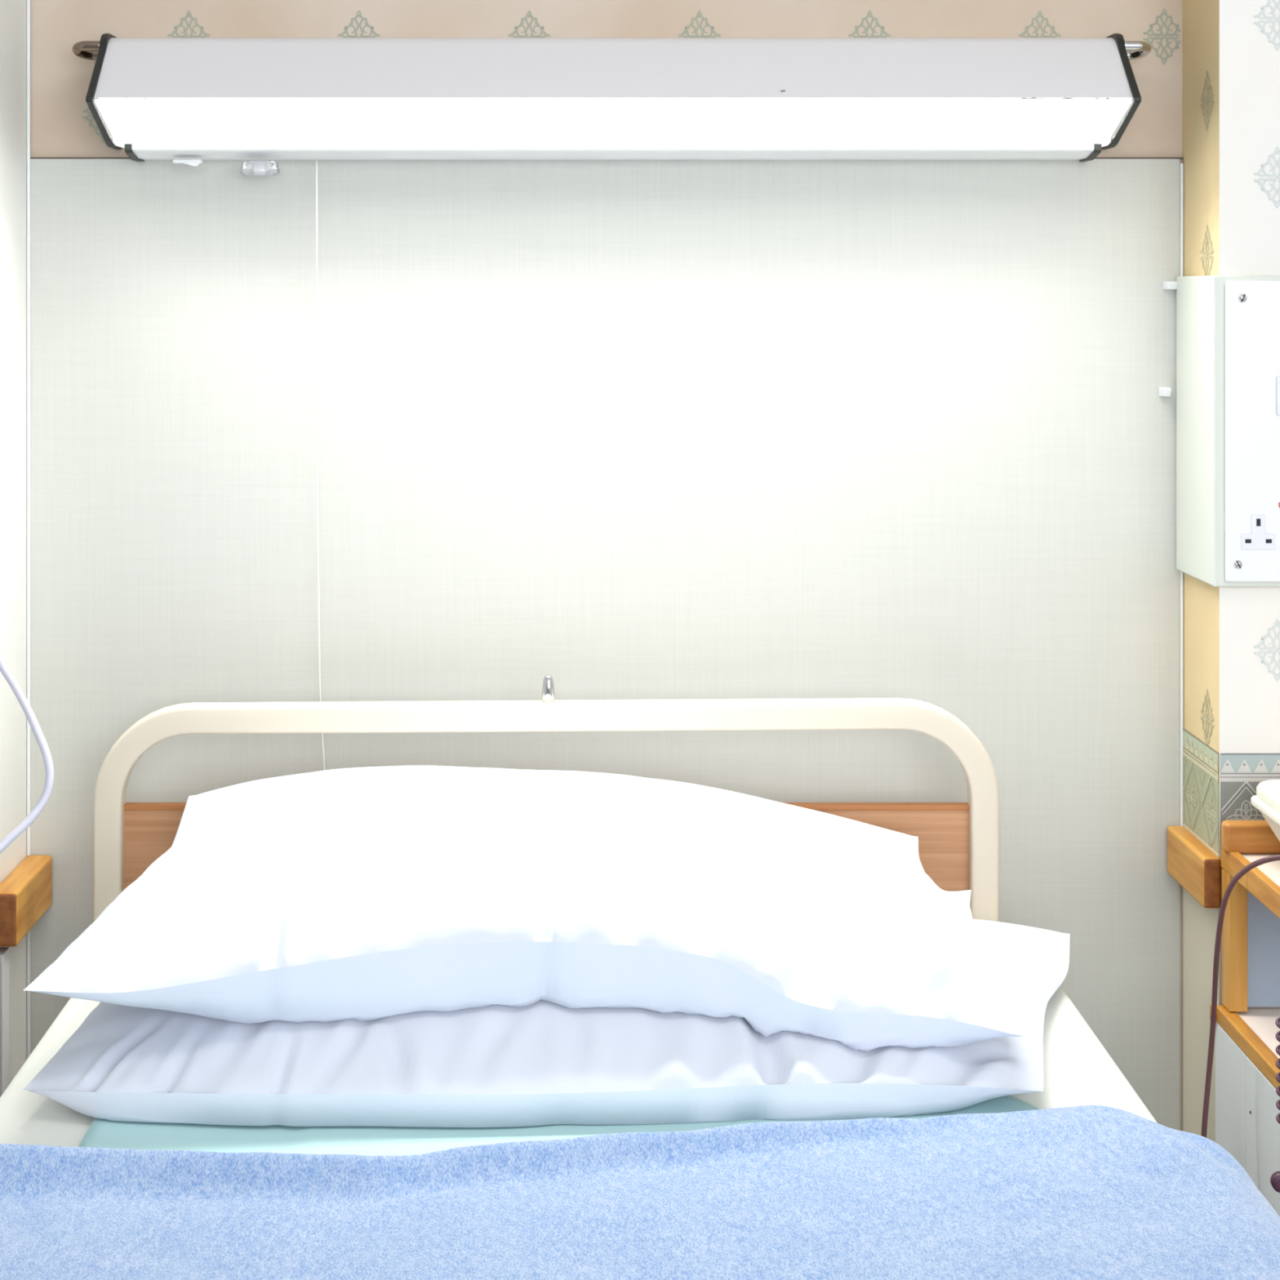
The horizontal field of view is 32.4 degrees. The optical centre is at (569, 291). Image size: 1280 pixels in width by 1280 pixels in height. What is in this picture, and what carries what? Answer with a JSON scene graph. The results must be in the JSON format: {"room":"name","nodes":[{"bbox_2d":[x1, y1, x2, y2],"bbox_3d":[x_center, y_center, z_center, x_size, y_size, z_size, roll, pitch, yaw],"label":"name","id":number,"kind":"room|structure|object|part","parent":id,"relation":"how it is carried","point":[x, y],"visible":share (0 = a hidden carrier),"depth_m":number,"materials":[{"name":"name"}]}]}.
{"room":"care facility","nodes":[
{"label":"care facility","id":0,"kind":"room"},
{"bbox_2d":[0,0,26,1083],"bbox_3d":[-1.413,0.080,2.522,1.573,2.500,0.245,0,0,0],"label":"wall","id":1,"kind":"structure","parent":0,"point":[13,13],"depth_m":2.48,"materials":[{"name":"white paint"}]},
{"bbox_2d":[0,946,9,1097],"bbox_3d":[-0.706,1.022,2.382,0.189,0.615,0.032,0,0,0],"label":"trim","id":2,"kind":"structure","parent":1,"relation":"attached to","point":[4,951],"depth_m":2.38,"materials":[{"name":"grey"}]},
{"bbox_2d":[0,855,52,946],"bbox_3d":[-0.728,0.678,2.454,0.264,0.059,0.164,0,0,0],"label":"rail","id":3,"kind":"object","parent":1,"relation":"attached to","point":[26,892],"visible":1,"depth_m":2.42,"materials":[{"name":"brown wood"}]},
{"bbox_2d":[0,653,53,853],"bbox_3d":[-0.580,0.444,2.261,0.095,0.300,0.112,0,0,-15],"label":"hose","id":4,"kind":"object","parent":1,"relation":"attached to","point":[26,823],"visible":1,"depth_m":2.26,"materials":[{"name":"grey plastic"}]},
{"bbox_2d":[26,0,30,1058],"bbox_3d":[-0.625,0.081,2.539,0.004,2.499,0.004,0,0,0],"label":"trim","id":5,"kind":"structure","parent":1,"relation":"attached to","point":[28,1],"depth_m":2.54,"materials":[{"name":"white plastic"}]},
{"bbox_2d":[30,0,1182,1130],"bbox_3d":[0.041,0.080,2.595,1.576,2.500,0.101,0,0,0],"label":"wall","id":6,"kind":"structure","parent":0,"point":[63,124],"depth_m":2.54,"materials":[{"name":"paper"}]},
{"bbox_2d":[30,159,1179,1130],"bbox_3d":[0.040,0.588,2.543,1.330,1.483,0.004,0,0,0],"label":"wall panel","id":7,"kind":"object","parent":6,"relation":"attached to","point":[607,429],"visible":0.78,"depth_m":2.54,"materials":[{"name":"white plastic"}]},
{"bbox_2d":[1158,386,1171,396],"bbox_3d":[0.687,0.116,2.535,0.014,0.011,0.012,0,0,0],"label":"clip","id":8,"kind":"object","parent":7,"relation":"attached to","point":[1162,391],"visible":1,"depth_m":2.53,"materials":[{"name":"white plastic"}]},
{"bbox_2d":[1162,280,1177,289],"bbox_3d":[0.693,-0.007,2.535,0.017,0.010,0.012,0,0,0],"label":"clip","id":9,"kind":"object","parent":7,"relation":"attached to","point":[1166,285],"visible":1,"depth_m":2.53,"materials":[{"name":"white plastic"}]},
{"bbox_2d":[30,157,1183,159],"bbox_3d":[0.041,-0.154,2.543,1.336,0.002,0.004,0,0,0],"label":"trim","id":10,"kind":"structure","parent":6,"relation":"attached to","point":[30,157],"depth_m":2.54,"materials":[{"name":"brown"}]},
{"bbox_2d":[71,33,1151,770],"bbox_3d":[0.048,0.170,2.465,1.221,0.921,0.158,0,0,0],"label":"lamp","id":11,"kind":"object","parent":6,"relation":"attached to","point":[190,101],"visible":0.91,"depth_m":2.45,"materials":[{"name":"white metal"}]},
{"bbox_2d":[173,159,202,163],"bbox_3d":[-0.433,-0.147,2.495,0.032,0.004,0.014,0,0,0],"label":"rocker switch","id":12,"kind":"object","parent":11,"relation":"attached to","point":[175,161],"depth_m":2.49,"materials":[{"name":"white plastic"}]},
{"bbox_3d":[-0.351,-0.140,2.492,0.044,0.016,0.023,0,0,0],"label":"clear knob","id":13,"kind":"part","parent":11,"relation":"part of","materials":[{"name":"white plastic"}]},
{"bbox_3d":[-0.286,0.240,2.514,0.006,0.779,0.030,0,0,16],"label":"pull cord","id":14,"kind":"part","parent":11,"relation":"part of","materials":[{"name":"white fabric"}]},
{"bbox_2d":[132,144,1093,166],"bbox_3d":[0.049,-0.153,2.507,1.080,0.024,0.074,0,0,0],"label":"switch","id":15,"kind":"object","parent":11,"relation":"attached to","point":[193,155],"depth_m":2.48,"materials":[{"name":"white plastic"}]},
{"bbox_2d":[94,99,1131,147],"bbox_3d":[0.048,-0.187,2.468,1.128,0.042,0.152,0,0,0],"label":"diffuser","id":16,"kind":"object","parent":11,"relation":"attached to","point":[122,123],"depth_m":2.45,"materials":[{"name":"white plastic"}]},
{"bbox_2d":[1180,163,1183,826],"bbox_3d":[0.707,0.241,2.539,0.004,0.778,0.004,0,0,0],"label":"trim","id":17,"kind":"structure","parent":6,"relation":"attached to","point":[1181,164],"depth_m":2.54,"materials":[{"name":"white plastic"}]},
{"bbox_2d":[1182,0,1279,1142],"bbox_3d":[1.454,0.080,2.522,1.492,2.500,0.246,0,0,0],"label":"wall","id":18,"kind":"structure","parent":0,"point":[1231,48],"depth_m":2.40,"materials":[{"name":"beige paper"}]},
{"bbox_2d":[1167,826,1221,908],"bbox_3d":[0.698,0.643,2.462,0.021,0.056,0.148,0,0,0],"label":"rail","id":19,"kind":"object","parent":18,"relation":"attached to","point":[1193,865],"visible":0.97,"depth_m":2.43,"materials":[{"name":"brown wood"}]},
{"bbox_2d":[1176,275,1279,586],"bbox_3d":[0.879,0.152,2.458,0.361,0.338,0.158,0,0,0],"label":"panel","id":20,"kind":"object","parent":18,"relation":"attached to","point":[1228,327],"visible":1,"depth_m":2.38,"materials":[{"name":"white plastic"}]},
{"bbox_3d":[0.861,0.152,2.385,0.300,0.327,0.006,0,0,0],"label":"plate","id":21,"kind":"part","parent":20,"relation":"part of","materials":[{"name":"white plastic"}]},
{"bbox_2d":[1240,514,1275,549],"bbox_3d":[0.746,0.261,2.381,0.037,0.038,0.001,0,0,0],"label":"socket","id":22,"kind":"object","parent":20,"relation":"attached to","point":[1257,531],"depth_m":2.38,"materials":[{"name":"white plastic"}]},
{"bbox_2d":[1276,376,1279,415],"bbox_3d":[0.808,0.113,2.381,0.085,0.042,0.003,0,0,0],"label":"switch","id":23,"kind":"object","parent":20,"relation":"attached to","point":[1277,377],"depth_m":2.38,"materials":[{"name":"white plastic"}]},
{"bbox_3d":[0.000,1.355,0.723,4.600,0.050,3.845,0,0,0],"label":"floor","id":24,"kind":"structure","parent":0,"visible":0},
{"bbox_2d":[93,674,999,921],"bbox_3d":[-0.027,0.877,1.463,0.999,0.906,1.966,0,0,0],"label":"headboard","id":25,"kind":"object","parent":24,"relation":"on","point":[958,842],"visible":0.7,"depth_m":2.42,"materials":[{"name":"beige metal"}]},
{"bbox_3d":[-0.026,0.752,2.439,0.938,0.356,0.012,0,0,0],"label":"headboard panel","id":26,"kind":"part","parent":25,"relation":"part of","materials":[{"name":"brown wood"}]},
{"bbox_3d":[0.000,0.800,1.432,0.990,0.161,1.945,0,0,0],"label":"mattress","id":27,"kind":"object","parent":25,"relation":"on","visible":0},
{"bbox_2d":[0,985,1157,1146],"bbox_3d":[0.000,0.786,1.431,1.027,0.154,1.965,0,0,0],"label":"fitted sheet","id":28,"kind":"object","parent":27,"relation":"on","point":[1078,1070],"visible":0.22,"depth_m":1.98,"materials":[{"name":"white fabric"}]},
{"bbox_2d":[23,919,1070,1127],"bbox_3d":[0.032,0.647,2.118,0.999,0.111,0.562,0,0,0],"label":"pillow","id":29,"kind":"object","parent":28,"relation":"on","point":[542,1062],"visible":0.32,"depth_m":1.88,"materials":[{"name":"white fabric"}]},
{"bbox_2d":[22,765,1024,1052],"bbox_3d":[-0.020,0.573,2.138,0.887,0.183,0.551,0,0,0],"label":"pillow","id":30,"kind":"object","parent":29,"relation":"on","point":[362,894],"visible":1,"depth_m":1.97,"materials":[{"name":"white fabric"}]},
{"bbox_2d":[78,1095,1039,1155],"bbox_3d":[0.000,0.706,1.877,0.810,0.006,0.345,0,0,0],"label":"sheet","id":31,"kind":"object","parent":28,"relation":"on","point":[101,1133],"visible":0.15,"depth_m":1.84,"materials":[{"name":"teal"}]},
{"bbox_2d":[0,1105,1279,1279],"bbox_3d":[0.000,0.845,1.131,1.140,0.362,1.464,0,0,0],"label":"blanket","id":32,"kind":"object","parent":28,"relation":"on","point":[1082,1192],"visible":1,"depth_m":1.66,"materials":[{"name":"blue fabric"}]},
{"bbox_2d":[1209,820,1279,1217],"bbox_3d":[0.927,0.949,2.173,0.466,0.761,0.426,0,0,0],"label":"base cabinet","id":33,"kind":"object","parent":24,"relation":"on","point":[1247,1127],"visible":0.79,"depth_m":2.35,"materials":[{"name":"beige laminate"}]},
{"bbox_3d":[0.708,1.041,2.332,0.016,0.498,0.107,0,0,0],"label":"panel","id":34,"kind":"part","parent":33,"relation":"part of","materials":[{"name":"white laminate"}]},
{"bbox_3d":[0.717,0.699,2.370,0.020,0.147,0.028,0,0,0],"label":"post","id":35,"kind":"part","parent":33,"relation":"part of","materials":[{"name":"brown wood"}]},
{"bbox_2d":[1201,854,1279,1137],"bbox_3d":[0.685,0.763,2.181,0.030,0.436,0.156,0,0,-31],"label":"power cable","id":36,"kind":"object","parent":33,"relation":"hanging from","point":[1255,864],"visible":0.86,"depth_m":2.24,"materials":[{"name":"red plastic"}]},
{"bbox_3d":[0.924,0.586,2.362,0.447,0.034,0.020,0,0,0],"label":"gallery rail","id":37,"kind":"part","parent":33,"relation":"part of","materials":[{"name":"brown wood"}]},
{"bbox_2d":[1235,1006,1279,1058],"bbox_3d":[0.933,0.783,2.178,0.434,0.016,0.416,0,0,0],"label":"shelf","id":38,"kind":"object","parent":33,"relation":"attached to","point":[1258,1025],"depth_m":2.32,"materials":[{"name":"beige laminate"}]},
{"bbox_3d":[0.708,1.036,2.124,0.016,0.488,0.307,0,0,0],"label":"door","id":39,"kind":"part","parent":33,"relation":"part of","materials":[{"name":"white laminate"}]},
{"bbox_3d":[0.932,0.697,2.377,0.410,0.150,0.006,0,0,0],"label":"panel","id":40,"kind":"part","parent":33,"relation":"part of","materials":[{"name":"blue laminate"}]},
{"bbox_2d":[1250,779,1279,841],"bbox_3d":[0.818,0.561,2.252,0.190,0.084,0.185,0,0,0],"label":"tub","id":41,"kind":"object","parent":33,"relation":"on","point":[1267,800],"visible":1,"depth_m":2.30,"materials":[{"name":"white plastic"}]},
{"bbox_3d":[0.818,0.527,2.252,0.180,0.018,0.179,0,0,0],"label":"lid","id":42,"kind":"part","parent":41,"relation":"part of","materials":[{"name":"white plastic"}]},
{"bbox_2d":[1270,1017,1279,1192],"bbox_3d":[0.664,0.665,2.005,0.056,0.307,0.015,0,0,-20],"label":"coiled cord","id":43,"kind":"object","parent":33,"relation":"hanging from","point":[1275,1177],"visible":1,"depth_m":2.00,"materials":[{"name":"brown plastic"}]}
]}

